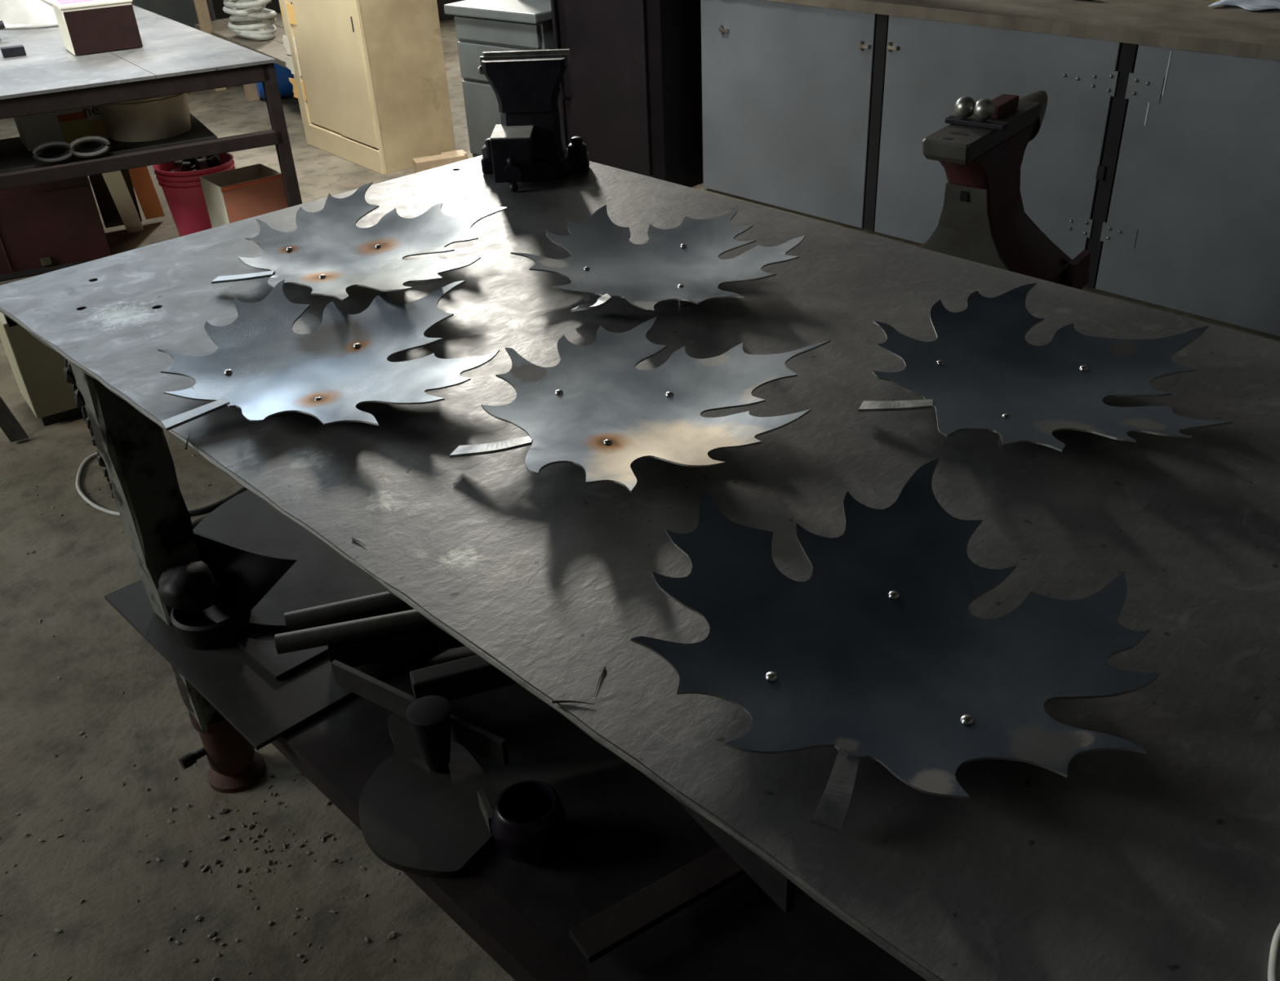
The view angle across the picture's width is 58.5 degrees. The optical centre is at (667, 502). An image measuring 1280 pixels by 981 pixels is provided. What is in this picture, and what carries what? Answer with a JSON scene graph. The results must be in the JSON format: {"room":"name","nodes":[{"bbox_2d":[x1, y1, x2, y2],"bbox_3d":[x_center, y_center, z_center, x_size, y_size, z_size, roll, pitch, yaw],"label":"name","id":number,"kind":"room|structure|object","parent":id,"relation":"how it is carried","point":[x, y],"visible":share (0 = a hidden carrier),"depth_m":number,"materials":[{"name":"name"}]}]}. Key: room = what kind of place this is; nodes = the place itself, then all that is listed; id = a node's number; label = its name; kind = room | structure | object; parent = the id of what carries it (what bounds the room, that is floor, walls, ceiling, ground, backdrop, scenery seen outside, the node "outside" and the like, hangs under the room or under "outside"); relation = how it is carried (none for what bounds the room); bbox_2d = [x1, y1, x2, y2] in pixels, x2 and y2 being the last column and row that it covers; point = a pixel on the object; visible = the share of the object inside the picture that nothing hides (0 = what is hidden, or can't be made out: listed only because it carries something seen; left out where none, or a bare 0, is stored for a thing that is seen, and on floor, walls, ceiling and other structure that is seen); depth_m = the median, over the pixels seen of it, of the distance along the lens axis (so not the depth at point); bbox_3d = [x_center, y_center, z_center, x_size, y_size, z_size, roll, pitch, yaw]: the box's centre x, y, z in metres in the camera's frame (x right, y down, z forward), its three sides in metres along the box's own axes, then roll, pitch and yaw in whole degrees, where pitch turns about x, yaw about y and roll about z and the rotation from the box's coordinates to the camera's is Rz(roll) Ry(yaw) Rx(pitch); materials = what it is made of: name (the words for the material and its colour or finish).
{"room":"metal workshop","nodes":[
{"label":"metal workshop","id":0,"kind":"room"},
{"bbox_2d":[212,0,464,21],"bbox_3d":[-4.658,-4.779,6.383,0.160,4.900,10.200,27,42,37],"label":"wall","id":1,"kind":"structure","parent":0,"point":[218,5],"depth_m":8.75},
{"bbox_2d":[0,18,1279,980],"bbox_3d":[-0.681,-0.702,4.369,11.400,0.100,10.800,27,42,37],"label":"floor","id":2,"kind":"structure","parent":0,"point":[96,655],"depth_m":2.25,"materials":[{"name":"concrete"}]},
{"bbox_2d":[0,395,28,442],"bbox_3d":[-2.042,-0.315,3.446,0.129,0.292,0.040,-5,32,-4],"label":"batten","id":3,"kind":"object","parent":2,"relation":"on","point":[10,425],"visible":1,"depth_m":3.49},
{"bbox_2d":[0,311,82,426],"bbox_3d":[-1.828,-0.521,3.715,0.550,0.360,0.240,-23,38,-30],"label":"box","id":4,"kind":"object","parent":2,"relation":"on","point":[37,368],"visible":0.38,"depth_m":3.54,"materials":[{"name":"cardboard"}]},
{"bbox_2d":[0,176,111,280],"bbox_3d":[-2.761,-1.190,4.861,0.625,0.330,0.456,-17,35,-22],"label":"base cabinet","id":5,"kind":"object","parent":2,"relation":"on","point":[55,225],"visible":0.85,"depth_m":4.74,"materials":[{"name":"metal"}]},
{"bbox_2d":[75,452,119,515],"bbox_3d":[-1.631,-0.045,3.274,0.110,0.010,0.448,-20,36,-26],"label":"cable","id":6,"kind":"object","parent":2,"relation":"on","point":[86,460],"visible":0.84,"depth_m":3.25,"materials":[{"name":"white rubber"}]},
{"bbox_2d":[88,168,142,228],"bbox_3d":[-2.459,-1.355,5.096,0.160,0.310,0.284,-16,35,-21],"label":"board","id":7,"kind":"object","parent":2,"relation":"on","point":[111,217],"visible":0.57,"depth_m":5.07,"materials":[{"name":"wood"}]},
{"bbox_2d":[102,170,143,233],"bbox_3d":[-2.300,-1.287,4.810,0.071,0.492,0.656,-14,34,-18],"label":"board","id":8,"kind":"object","parent":2,"relation":"on","point":[114,180],"visible":0.64,"depth_m":4.84,"materials":[{"name":"beige wood"}]},
{"bbox_2d":[128,165,164,219],"bbox_3d":[-2.372,-1.429,5.172,0.085,0.346,0.231,-11,33,-14],"label":"board","id":9,"kind":"object","parent":2,"relation":"on","point":[142,183],"visible":0.64,"depth_m":5.20,"materials":[{"name":"orange wood"}]},
{"bbox_2d":[0,4,302,207],"bbox_3d":[-2.850,-1.633,5.129,1.484,0.800,2.454,-23,38,-30],"label":"workbench","id":10,"kind":"object","parent":2,"relation":"on","point":[174,57],"depth_m":4.41,"materials":[{"name":"metal"}]},
{"bbox_2d":[0,20,5,39],"bbox_3d":[-2.938,-2.052,4.974,0.105,0.078,0.044,-19,36,-25],"label":"fitting","id":11,"kind":"object","parent":10,"relation":"on","point":[2,24],"visible":1,"depth_m":4.97,"materials":[{"name":"grey metal"}]},
{"bbox_2d":[0,44,26,57],"bbox_3d":[-2.673,-1.844,4.667,0.085,0.036,0.045,-19,36,-25],"label":"block","id":12,"kind":"object","parent":10,"relation":"on","point":[18,50],"visible":1,"depth_m":4.65,"materials":[{"name":"metal"}]},
{"bbox_2d":[0,0,58,29],"bbox_3d":[-2.984,-2.462,5.360,0.645,0.364,0.520,-4,32,-3],"label":"hood","id":13,"kind":"object","parent":10,"relation":"on","point":[14,14],"visible":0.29,"depth_m":5.25,"materials":[{"name":"white plastic"}]},
{"bbox_2d":[13,105,110,151],"bbox_3d":[-2.383,-1.505,4.481,0.301,0.165,0.183,-21,37,-27],"label":"carton","id":14,"kind":"object","parent":10,"relation":"on","point":[68,126],"visible":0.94,"depth_m":4.42,"materials":[{"name":"cardboard"}]},
{"bbox_2d":[49,0,142,55],"bbox_3d":[-2.351,-1.974,4.710,0.278,0.186,0.210,-21,37,-27],"label":"box","id":15,"kind":"object","parent":10,"relation":"on","point":[86,26],"visible":1,"depth_m":4.63,"materials":[{"name":"brown cardboard"}]},
{"bbox_2d":[97,92,191,142],"bbox_3d":[-2.040,-1.604,4.589,0.363,0.202,0.493,27,42,37],"label":"basin","id":16,"kind":"object","parent":10,"relation":"on","point":[155,118],"visible":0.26,"depth_m":4.45,"materials":[{"name":"beige plastic"}]},
{"bbox_2d":[131,0,216,28],"bbox_3d":[-3.679,-3.636,7.422,0.540,1.800,1.100,27,42,37],"label":"locker","id":17,"kind":"object","parent":2,"relation":"on","point":[183,11],"visible":0.02,"depth_m":7.67,"materials":[{"name":"metal"}]},
{"bbox_2d":[152,152,235,236],"bbox_3d":[-2.048,-1.332,5.036,0.332,0.341,0.332,27,42,37],"label":"bucket","id":18,"kind":"object","parent":2,"relation":"on","point":[183,192],"visible":0.52,"depth_m":4.90,"materials":[{"name":"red plastic"}]},
{"bbox_2d":[169,164,208,172],"bbox_3d":[-2.047,-1.325,5.040,0.276,0.300,0.276,27,42,37],"label":"heap","id":19,"kind":"object","parent":18,"relation":"in","point":[193,168],"visible":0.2,"depth_m":4.96,"materials":[{"name":"metal"}]},
{"bbox_2d":[173,160,183,172],"bbox_3d":[-2.108,-1.441,4.939,0.034,0.072,0.072,-5,32,-4],"label":"ring","id":20,"kind":"object","parent":19,"relation":"on","point":[178,164],"visible":0.57,"depth_m":4.91,"materials":[{"name":"grey metal"}]},
{"bbox_2d":[182,161,191,171],"bbox_3d":[-2.063,-1.424,4.902,0.042,0.074,0.072,-15,34,-20],"label":"ring","id":21,"kind":"object","parent":19,"relation":"on","point":[186,166],"visible":0.56,"depth_m":4.87,"materials":[{"name":"metal"}]},
{"bbox_2d":[181,159,194,166],"bbox_3d":[-2.102,-1.489,4.980,0.045,0.075,0.071,2,32,7],"label":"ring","id":22,"kind":"object","parent":19,"relation":"on","point":[186,160],"visible":0.18,"depth_m":5.00,"materials":[{"name":"metal"}]},
{"bbox_2d":[191,156,202,164],"bbox_3d":[-2.049,-1.508,5.008,0.066,0.074,0.071,15,36,25],"label":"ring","id":23,"kind":"object","parent":19,"relation":"on","point":[196,158],"visible":0.13,"depth_m":4.99,"materials":[{"name":"black metal"}]},
{"bbox_2d":[195,158,208,170],"bbox_3d":[-2.000,-1.438,4.906,0.071,0.072,0.036,27,42,37],"label":"ring","id":24,"kind":"object","parent":19,"relation":"on","point":[200,164],"visible":0.62,"depth_m":4.88,"materials":[{"name":"grey metal"}]},
{"bbox_2d":[202,154,219,160],"bbox_3d":[-1.994,-1.495,4.989,0.075,0.060,0.072,27,42,37],"label":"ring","id":25,"kind":"object","parent":19,"relation":"on","point":[216,156],"visible":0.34,"depth_m":4.99,"materials":[{"name":"metal"}]},
{"bbox_2d":[205,155,221,168],"bbox_3d":[-1.969,-1.465,4.958,0.071,0.074,0.044,27,42,37],"label":"ring","id":26,"kind":"object","parent":19,"relation":"on","point":[212,162],"visible":0.55,"depth_m":4.93,"materials":[{"name":"metal"}]},
{"bbox_2d":[191,514,208,529],"bbox_3d":[-1.179,0.038,3.112,0.397,0.020,0.091,-20,36,-27],"label":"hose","id":27,"kind":"object","parent":2,"relation":"on","point":[195,522],"visible":0.06,"depth_m":3.08,"materials":[{"name":"black rubber"}]},
{"bbox_2d":[0,454,415,980],"bbox_3d":[-0.972,0.478,2.412,2.777,0.011,1.658,27,42,37],"label":"debris","id":28,"kind":"object","parent":2,"relation":"on","point":[391,935],"depth_m":2.11,"materials":[{"name":"black metal"}]},
{"bbox_2d":[193,0,226,91],"bbox_3d":[-3.047,-3.424,7.329,0.070,1.500,0.050,-22,37,-28],"label":"timber post","id":29,"kind":"object","parent":2,"relation":"on","point":[201,6],"visible":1,"depth_m":7.46,"materials":[{"name":"brown wood"}]},
{"bbox_2d":[188,486,248,515],"bbox_3d":[-1.253,-0.029,3.223,0.119,0.016,0.395,27,42,37],"label":"hose","id":30,"kind":"object","parent":2,"relation":"on","point":[198,511],"visible":0.4,"depth_m":3.15,"materials":[{"name":"black rubber"}]},
{"bbox_2d":[194,12,288,101],"bbox_3d":[-2.399,-2.788,7.336,0.595,0.378,2.107,-22,37,-29],"label":"shelf","id":31,"kind":"object","parent":2,"relation":"on","point":[274,48],"visible":0.35,"depth_m":7.28,"materials":[{"name":"brown wood"}]},
{"bbox_2d":[222,0,276,39],"bbox_3d":[-2.633,-3.119,7.177,0.294,0.386,0.517,-22,37,-29],"label":"coil","id":32,"kind":"object","parent":31,"relation":"on","point":[244,22],"visible":1,"depth_m":7.12,"materials":[{"name":"white plastic"}]},
{"bbox_2d":[199,163,288,227],"bbox_3d":[-1.768,-1.216,4.837,0.267,0.340,0.219,-26,39,-33],"label":"carton","id":33,"kind":"object","parent":2,"relation":"on","point":[231,196],"visible":0.44,"depth_m":4.74,"materials":[{"name":"brown cardboard"}]},
{"bbox_2d":[256,62,293,98],"bbox_3d":[-2.415,-2.814,7.440,0.585,0.310,0.310,-15,35,-20],"label":"drum","id":34,"kind":"object","parent":2,"relation":"on","point":[286,87],"visible":0.21,"depth_m":7.31,"materials":[{"name":"plastic"}]},
{"bbox_2d":[278,0,455,174],"bbox_3d":[-1.617,-2.787,5.766,0.449,2.000,0.882,-26,39,-33],"label":"tall cabinet","id":35,"kind":"object","parent":2,"relation":"on","point":[373,76],"visible":0.91,"depth_m":5.84,"materials":[{"name":"metal"}]},
{"bbox_2d":[280,3,296,24],"bbox_3d":[-2.012,-2.591,6.051,0.137,0.100,0.004,27,42,37],"label":"card","id":36,"kind":"object","parent":35,"relation":"attached to","point":[290,6],"visible":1,"depth_m":6.03,"materials":[{"name":"yellow paper"}]},
{"bbox_2d":[282,35,298,57],"bbox_3d":[-2.044,-2.465,6.173,0.143,0.100,0.004,27,42,37],"label":"card","id":37,"kind":"object","parent":35,"relation":"attached to","point":[286,42],"visible":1,"depth_m":6.17,"materials":[{"name":"white paper"}]},
{"bbox_2d":[285,54,301,75],"bbox_3d":[-2.045,-2.387,6.227,0.147,0.100,0.004,27,42,37],"label":"card","id":38,"kind":"object","parent":35,"relation":"attached to","point":[289,64],"visible":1,"depth_m":6.23,"materials":[{"name":"white paper"}]},
{"bbox_2d":[288,77,306,100],"bbox_3d":[-2.038,-2.277,6.292,0.149,0.100,0.004,27,42,37],"label":"card","id":39,"kind":"object","parent":35,"relation":"attached to","point":[292,81],"visible":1,"depth_m":6.29,"materials":[{"name":"yellow paper"}]},
{"bbox_2d":[412,151,466,173],"bbox_3d":[-1.179,-1.752,5.907,0.260,0.070,0.090,-15,35,-20],"label":"wood block","id":40,"kind":"object","parent":2,"relation":"on","point":[424,163],"visible":0.61,"depth_m":5.87,"materials":[{"name":"beige wood"}]},
{"bbox_2d":[440,149,467,159],"bbox_3d":[-1.126,-1.821,6.034,0.120,0.050,0.090,-15,35,-20],"label":"wood block","id":41,"kind":"object","parent":2,"relation":"on","point":[462,151],"visible":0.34,"depth_m":6.03,"materials":[{"name":"beige wood"}]},
{"bbox_2d":[444,0,554,157],"bbox_3d":[-0.659,-2.204,5.942,0.620,0.768,0.660,21,39,31],"label":"drawer unit","id":42,"kind":"object","parent":2,"relation":"on","point":[482,26],"visible":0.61,"depth_m":5.66,"materials":[{"name":"grey paint"}]},
{"bbox_2d":[550,0,702,186],"bbox_3d":[-0.081,-2.500,5.297,0.660,1.920,0.797,27,42,37],"label":"tall cabinet","id":43,"kind":"object","parent":2,"relation":"on","point":[631,83],"visible":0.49,"depth_m":5.30,"materials":[{"name":"black metal"}]},
{"bbox_2d":[0,155,1279,980],"bbox_3d":[0.209,0.290,1.753,2.750,0.950,1.251,27,42,37],"label":"table","id":44,"kind":"object","parent":2,"relation":"on","point":[1162,864],"visible":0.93,"depth_m":1.32,"materials":[{"name":"metal"}]},
{"bbox_2d":[185,432,190,449],"bbox_3d":[-0.629,-0.081,1.496,0.003,0.002,0.046,-9,33,-11],"label":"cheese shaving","id":45,"kind":"object","parent":44,"relation":"on","point":[186,446],"visible":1,"depth_m":1.49,"materials":[{"name":"grey metal"}]},
{"bbox_2d":[104,579,426,750],"bbox_3d":[-0.646,0.170,2.105,0.575,0.008,0.550,27,42,37],"label":"steel plate","id":46,"kind":"object","parent":44,"relation":"on","point":[263,708],"visible":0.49,"depth_m":1.90,"materials":[{"name":"grey metal"}]},
{"bbox_2d":[169,608,250,650],"bbox_3d":[-0.800,0.201,2.009,0.132,0.050,0.132,27,42,37],"label":"ring","id":47,"kind":"object","parent":46,"relation":"on","point":[193,629],"visible":0.49,"depth_m":1.97,"materials":[{"name":"metal"}]},
{"bbox_2d":[157,560,220,611],"bbox_3d":[-0.827,0.145,1.967,0.109,0.085,0.095,27,42,37],"label":"lump","id":48,"kind":"object","parent":47,"relation":"on","point":[191,586],"visible":1,"depth_m":1.94,"materials":[{"name":"metal"}]},
{"bbox_2d":[202,612,328,680],"bbox_3d":[-0.664,0.135,2.144,0.440,0.008,0.400,27,42,37],"label":"steel plate","id":49,"kind":"object","parent":46,"relation":"on","point":[259,644],"visible":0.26,"depth_m":1.94,"materials":[{"name":"grey metal"}]},
{"bbox_2d":[192,489,387,630],"bbox_3d":[-0.656,0.067,2.233,0.570,0.010,0.570,27,42,37],"label":"metal sheet","id":50,"kind":"object","parent":49,"relation":"on","point":[319,576],"visible":0.13,"depth_m":2.16,"materials":[{"name":"grey metal"}]},
{"bbox_2d":[193,531,297,623],"bbox_3d":[-0.768,0.139,1.996,0.235,0.112,0.109,9,34,17],"label":"curved offcut","id":51,"kind":"object","parent":50,"relation":"on","point":[244,576],"visible":0.8,"depth_m":1.99,"materials":[{"name":"black metal"}]},
{"bbox_2d":[157,280,499,431],"bbox_3d":[-0.485,-0.218,1.660,0.507,0.052,0.456,4,33,9],"label":"maple leaf","id":52,"kind":"object","parent":44,"relation":"on","point":[260,366],"visible":1,"depth_m":1.64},
{"bbox_2d":[211,182,506,301],"bbox_3d":[-0.531,-0.450,2.022,0.552,0.062,0.454,19,38,30],"label":"maple leaf","id":53,"kind":"object","parent":44,"relation":"on","point":[327,254],"visible":1,"depth_m":2.03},
{"bbox_2d":[477,48,589,191],"bbox_3d":[-0.310,-0.823,2.431,0.207,0.246,0.248,27,42,37],"label":"bench vise","id":54,"kind":"object","parent":44,"relation":"on","point":[528,144],"visible":1,"depth_m":2.39,"materials":[{"name":"metal"}]},
{"bbox_2d":[551,700,595,704],"bbox_3d":[-0.086,0.183,1.045,0.040,0.003,0.004,1,32,5],"label":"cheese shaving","id":55,"kind":"object","parent":44,"relation":"on","point":[553,701],"visible":1,"depth_m":1.04,"materials":[{"name":"metal"}]},
{"bbox_2d":[594,666,605,694],"bbox_3d":[-0.064,0.167,1.070,0.002,0.002,0.040,6,33,12],"label":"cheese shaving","id":56,"kind":"object","parent":44,"relation":"on","point":[604,668],"visible":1,"depth_m":1.07,"materials":[{"name":"metal"}]},
{"bbox_2d":[310,646,926,980],"bbox_3d":[0.347,0.401,1.692,1.750,0.004,1.120,27,42,37],"label":"shelf","id":57,"kind":"object","parent":44,"relation":"on","point":[625,833],"visible":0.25,"depth_m":1.56,"materials":[{"name":"metal"}]},
{"bbox_2d":[358,712,497,878],"bbox_3d":[-0.367,0.425,1.677,0.331,0.012,0.212,27,42,37],"label":"plate","id":58,"kind":"object","parent":57,"relation":"on","point":[415,819],"visible":0.82,"depth_m":1.64,"materials":[{"name":"grey metal"}]},
{"bbox_2d":[330,659,509,766],"bbox_3d":[-0.383,0.318,1.743,0.352,0.045,0.010,18,37,28],"label":"bar","id":59,"kind":"object","parent":58,"relation":"on","point":[464,733],"visible":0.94,"depth_m":1.75,"materials":[{"name":"grey metal"}]},
{"bbox_2d":[409,654,516,701],"bbox_3d":[-0.180,0.241,1.807,0.446,0.050,0.035,-13,34,-16],"label":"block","id":60,"kind":"object","parent":59,"relation":"on","point":[472,675],"visible":0.34,"depth_m":1.75,"materials":[{"name":"grey metal"}]},
{"bbox_2d":[406,695,450,772],"bbox_3d":[-0.344,0.347,1.681,0.064,0.112,0.064,27,42,37],"label":"tapered casting","id":61,"kind":"object","parent":58,"relation":"on","point":[428,717],"visible":1,"depth_m":1.65,"materials":[{"name":"metal"}]},
{"bbox_2d":[477,788,493,833],"bbox_3d":[-0.253,0.434,1.607,0.012,0.030,0.058,-14,34,-19],"label":"bar","id":62,"kind":"object","parent":58,"relation":"on","point":[485,805],"visible":0.76,"depth_m":1.60,"materials":[{"name":"grey metal"}]},
{"bbox_2d":[490,780,566,862],"bbox_3d":[-0.191,0.442,1.577,0.104,0.080,0.104,27,42,37],"label":"ring","id":63,"kind":"object","parent":57,"relation":"on","point":[529,817],"visible":1,"depth_m":1.55,"materials":[{"name":"black metal"}]},
{"bbox_2d":[568,846,746,964],"bbox_3d":[0.070,0.485,1.518,0.432,0.012,0.050,-21,37,-27],"label":"bar","id":64,"kind":"object","parent":57,"relation":"on","point":[637,913],"visible":0.56,"depth_m":1.46,"materials":[{"name":"metal"}]},
{"bbox_2d":[670,794,795,913],"bbox_3d":[0.068,0.380,1.384,0.013,0.100,0.250,-22,37,-29],"label":"plate","id":65,"kind":"object","parent":57,"relation":"on","point":[777,886],"visible":0.27,"depth_m":1.35,"materials":[{"name":"metal"}]},
{"bbox_3d":[-0.247,0.181,1.977,0.660,0.043,0.100,-10,33,-12],"label":"block","id":66,"kind":"object","parent":57,"relation":"on","visible":0},
{"bbox_2d":[284,591,408,631],"bbox_3d":[-0.279,0.127,1.994,0.750,0.031,0.031,-11,33,-15],"label":"pipe","id":67,"kind":"object","parent":66,"relation":"on","point":[357,606],"visible":0.41,"depth_m":1.91,"materials":[{"name":"grey metal"}]},
{"bbox_2d":[275,608,435,654],"bbox_3d":[-0.271,0.169,1.927,0.750,0.033,0.033,-10,33,-12],"label":"pipe","id":68,"kind":"object","parent":66,"relation":"on","point":[380,625],"visible":0.41,"depth_m":1.86,"materials":[{"name":"grey metal"}]},
{"bbox_2d":[449,316,831,493],"bbox_3d":[-0.039,-0.139,1.490,0.442,0.072,0.479,27,42,37],"label":"maple leaf","id":69,"kind":"object","parent":44,"relation":"on","point":[593,411],"visible":1,"depth_m":1.47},
{"bbox_2d":[510,204,805,311],"bbox_3d":[0.004,-0.407,1.924,0.490,0.061,0.465,27,42,37],"label":"maple leaf","id":70,"kind":"object","parent":44,"relation":"on","point":[682,263],"visible":1,"depth_m":1.91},
{"bbox_2d":[631,457,1159,834],"bbox_3d":[0.203,0.114,1.074,0.478,0.071,0.452,-7,32,-8],"label":"maple leaf","id":71,"kind":"object","parent":44,"relation":"on","point":[881,655],"visible":1,"depth_m":1.05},
{"bbox_2d":[857,283,1232,452],"bbox_3d":[0.488,-0.166,1.511,0.506,0.063,0.466,27,42,37],"label":"maple leaf","id":72,"kind":"object","parent":44,"relation":"on","point":[980,371],"visible":1,"depth_m":1.52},
{"bbox_2d":[1267,923,1279,980],"bbox_3d":[0.422,0.326,0.781,0.022,0.006,0.112,9,34,17],"label":"loop","id":73,"kind":"object","parent":44,"relation":"on","point":[1274,954],"visible":1,"depth_m":0.79,"materials":[{"name":"white plastic"}]},
{"bbox_2d":[700,0,1279,337],"bbox_3d":[1.720,-1.350,4.322,3.736,0.870,0.710,27,42,37],"label":"base cabinet","id":74,"kind":"object","parent":2,"relation":"on","point":[1162,164],"visible":0.94,"depth_m":4.19,"materials":[{"name":"grey metal"}]},
{"bbox_2d":[764,0,1279,61],"bbox_3d":[1.735,-1.730,4.075,3.850,0.042,0.753,27,42,37],"label":"countertop","id":75,"kind":"structure","parent":74,"relation":"on","point":[1193,25],"depth_m":4.01,"materials":[{"name":"brown wood"}]},
{"bbox_2d":[1208,0,1279,10],"bbox_3d":[2.142,-1.769,4.052,0.341,0.021,0.260,27,42,37],"label":"rag","id":76,"kind":"object","parent":75,"relation":"on","point":[1251,5],"visible":1,"depth_m":4.06,"materials":[{"name":"white fabric"}]},
{"bbox_2d":[1061,249,1091,289],"bbox_3d":[0.862,-0.434,3.235,0.530,0.560,0.405,20,38,31],"label":"stand","id":77,"kind":"object","parent":2,"relation":"on","point":[1077,269],"visible":0.18,"depth_m":3.04,"materials":[{"name":"red paint"}]},
{"bbox_2d":[917,90,1071,284],"bbox_3d":[0.840,-0.798,2.991,0.410,0.437,0.645,20,38,31],"label":"bench vise","id":78,"kind":"object","parent":77,"relation":"on","point":[984,220],"visible":0.79,"depth_m":2.90,"materials":[{"name":"red paint"}]},
{"bbox_2d":[944,96,1008,130],"bbox_3d":[0.747,-0.941,2.752,0.150,0.065,0.051,20,38,31],"label":"tool","id":79,"kind":"object","parent":78,"relation":"on","point":[965,107],"visible":1,"depth_m":2.74,"materials":[{"name":"metal"}]},
{"bbox_2d":[990,93,1018,119],"bbox_3d":[0.833,-0.992,2.860,0.045,0.032,0.130,20,38,31],"label":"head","id":80,"kind":"object","parent":78,"relation":"on","point":[1004,104],"visible":0.73,"depth_m":2.84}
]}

